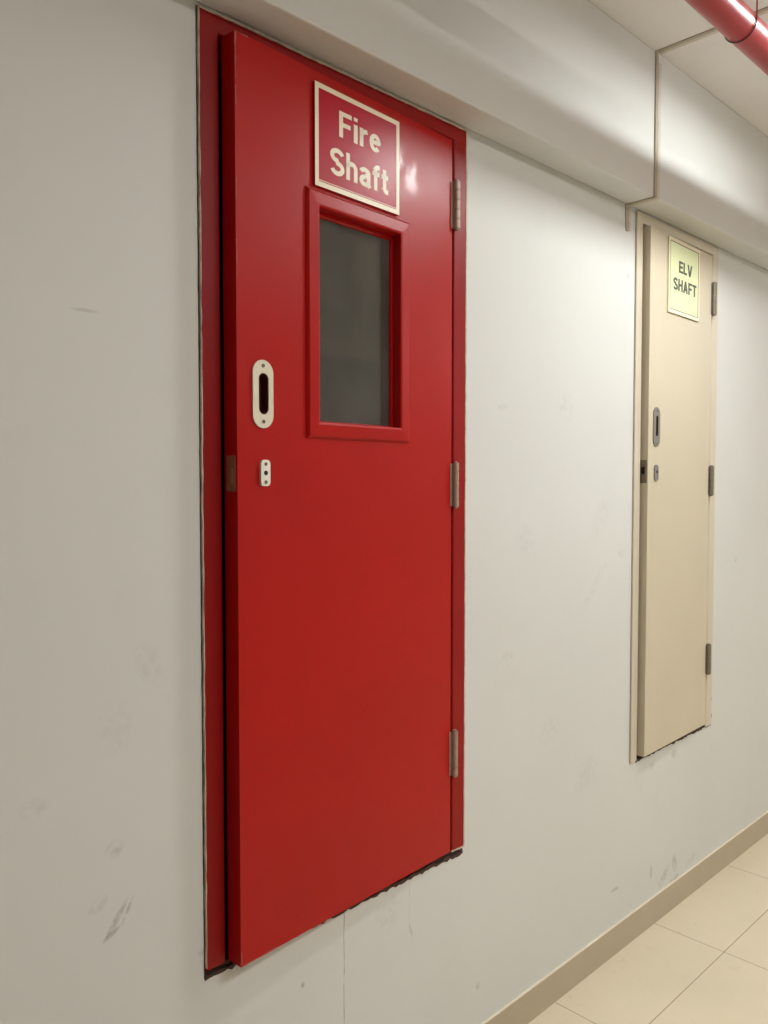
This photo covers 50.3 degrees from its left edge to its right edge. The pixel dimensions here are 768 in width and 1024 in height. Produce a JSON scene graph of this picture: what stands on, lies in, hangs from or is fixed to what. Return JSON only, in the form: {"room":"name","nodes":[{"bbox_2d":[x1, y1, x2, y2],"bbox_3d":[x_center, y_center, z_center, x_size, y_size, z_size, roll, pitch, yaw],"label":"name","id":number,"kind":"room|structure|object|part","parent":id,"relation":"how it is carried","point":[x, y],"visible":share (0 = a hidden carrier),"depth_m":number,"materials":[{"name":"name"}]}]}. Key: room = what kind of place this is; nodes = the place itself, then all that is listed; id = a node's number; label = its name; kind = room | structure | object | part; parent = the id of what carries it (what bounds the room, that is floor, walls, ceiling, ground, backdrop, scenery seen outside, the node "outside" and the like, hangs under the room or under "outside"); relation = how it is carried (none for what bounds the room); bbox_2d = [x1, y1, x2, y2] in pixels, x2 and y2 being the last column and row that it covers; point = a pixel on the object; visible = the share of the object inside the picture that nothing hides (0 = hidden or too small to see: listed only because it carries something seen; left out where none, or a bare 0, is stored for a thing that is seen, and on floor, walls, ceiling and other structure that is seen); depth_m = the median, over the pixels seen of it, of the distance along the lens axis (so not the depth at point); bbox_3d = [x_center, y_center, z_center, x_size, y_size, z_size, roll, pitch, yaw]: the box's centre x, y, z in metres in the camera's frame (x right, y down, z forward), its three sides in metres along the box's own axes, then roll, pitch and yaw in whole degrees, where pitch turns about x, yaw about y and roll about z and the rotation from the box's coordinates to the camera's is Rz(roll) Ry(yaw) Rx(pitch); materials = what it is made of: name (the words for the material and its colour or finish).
{"room":"service corridor","nodes":[
{"label":"service corridor","id":0,"kind":"room"},
{"bbox_2d":[0,0,767,1023],"bbox_3d":[0.109,0.034,2.028,14.000,2.799,0.120,-2,3,-45],"label":"wall","id":1,"kind":"structure","parent":0,"point":[102,920],"depth_m":1.51,"materials":[{"name":"paint"}]},
{"bbox_2d":[218,77,227,924],"bbox_3d":[-0.463,-0.072,2.162,0.886,2.200,0.880,-2,3,-45],"label":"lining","id":2,"kind":"object","parent":1,"relation":"attached to","point":[219,79],"depth_m":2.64,"materials":[{"name":"metal"}]},
{"bbox_2d":[195,5,467,980],"bbox_3d":[-0.091,-0.025,1.788,0.755,1.795,0.161,-2,3,-45],"label":"door","id":3,"kind":"structure","parent":1,"relation":"in","point":[345,319],"depth_m":1.67,"materials":[{"name":"red paint"}]},
{"bbox_3d":[-0.283,-0.071,1.514,0.026,0.067,0.005,2,3,42],"label":"latch plate","id":4,"kind":"part","parent":3,"relation":"part of","materials":[{"name":"brown metal"}]},
{"bbox_3d":[-0.228,-0.222,1.539,0.004,0.128,0.050,2,3,42],"label":"pull plate","id":5,"kind":"part","parent":3,"relation":"part of","materials":[{"name":"silver metal"}]},
{"bbox_3d":[-0.225,-0.074,1.547,0.005,0.050,0.022,2,3,42],"label":"lock plate","id":6,"kind":"part","parent":3,"relation":"part of","materials":[{"name":"silver metal"}]},
{"bbox_3d":[-0.067,-0.397,1.753,0.005,0.439,0.254,2,3,42],"label":"glass","id":7,"kind":"part","parent":3,"relation":"part of","materials":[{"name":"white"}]},
{"bbox_2d":[313,80,398,215],"bbox_3d":[-0.053,-0.752,1.710,0.006,0.202,0.254,2,3,42],"label":"door sign","id":8,"kind":"object","parent":3,"relation":"attached to","point":[356,145],"visible":1,"depth_m":1.70,"materials":[{"name":"red plastic"}]},
{"bbox_2d":[481,811,767,1023],"bbox_3d":[0.153,1.387,2.036,14.000,0.093,0.007,-2,3,-45],"label":"baseboard","id":9,"kind":"structure","parent":1,"relation":"attached to","point":[540,996],"depth_m":2.63,"materials":[{"name":"beige tile"}]},
{"bbox_2d":[629,211,718,762],"bbox_3d":[0.984,-0.074,2.863,0.614,1.774,0.140,-2,3,-45],"label":"door","id":10,"kind":"structure","parent":1,"relation":"in","point":[675,378],"depth_m":2.77,"materials":[{"name":"beige paint"}]},
{"bbox_3d":[0.839,-0.131,2.645,0.004,0.075,0.025,-2,3,-45],"label":"latch plate","id":11,"kind":"part","parent":10,"relation":"part of","materials":[{"name":"grey metal"}]},
{"bbox_3d":[0.888,-0.277,2.666,0.004,0.128,0.047,2,3,43],"label":"pull plate","id":12,"kind":"part","parent":10,"relation":"part of","materials":[{"name":"grey metal"}]},
{"bbox_3d":[0.889,-0.128,2.673,0.004,0.052,0.028,2,3,43],"label":"lock plate","id":13,"kind":"part","parent":10,"relation":"part of","materials":[{"name":"grey metal"}]},
{"bbox_2d":[667,236,699,321],"bbox_3d":[1.021,-0.789,2.784,0.006,0.246,0.248,2,3,43],"label":"door sign","id":14,"kind":"object","parent":10,"relation":"attached to","point":[683,263],"visible":1,"depth_m":2.77,"materials":[{"name":"plastic"}]},
{"bbox_2d":[625,6,767,230],"bbox_3d":[2.377,-1.066,0.906,0.038,0.513,4.600,-2,3,-45],"label":"trim","id":15,"kind":"structure","parent":1,"relation":"attached to","point":[658,67],"depth_m":2.47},
{"bbox_2d":[528,834,767,1023],"bbox_3d":[1.760,1.548,0.414,14.200,0.100,4.820,-2,3,-45],"label":"floor","id":16,"kind":"structure","parent":0,"point":[705,961],"depth_m":2.53,"materials":[{"name":"tile"}]},
{"bbox_2d":[588,0,767,136],"bbox_3d":[1.760,-1.349,0.300,14.200,0.100,4.820,-2,3,-45],"label":"ceiling","id":17,"kind":"structure","parent":0,"point":[717,65],"depth_m":2.45,"materials":[{"name":"white paint"}]},
{"bbox_2d":[195,0,767,269],"bbox_3d":[0.184,-1.146,1.905,14.000,0.432,0.094,-2,3,-45],"label":"ceiling beam","id":18,"kind":"structure","parent":17,"relation":"attached to","point":[562,85],"depth_m":2.13,"materials":[{"name":"paint"}]},
{"bbox_2d":[724,0,757,42],"bbox_3d":[0.845,-1.239,1.937,0.004,0.249,0.080,-2,3,-45],"label":"hanger","id":19,"kind":"object","parent":17,"relation":"hanging from","point":[756,0],"visible":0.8,"depth_m":1.92,"materials":[{"name":"red paint"}]},
{"bbox_2d":[685,0,767,74],"bbox_3d":[0.492,-1.141,1.593,14.000,0.073,0.073,-2,3,-45],"label":"pipe","id":20,"kind":"object","parent":19,"relation":"hanging from","point":[735,20],"visible":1,"depth_m":1.90,"materials":[{"name":"red metal"}]},
{"bbox_3d":[0.872,-1.258,1.909,0.003,0.209,0.003,-1,2,-22],"label":"rod","id":21,"kind":"part","parent":19,"relation":"part of","materials":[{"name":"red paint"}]}
]}

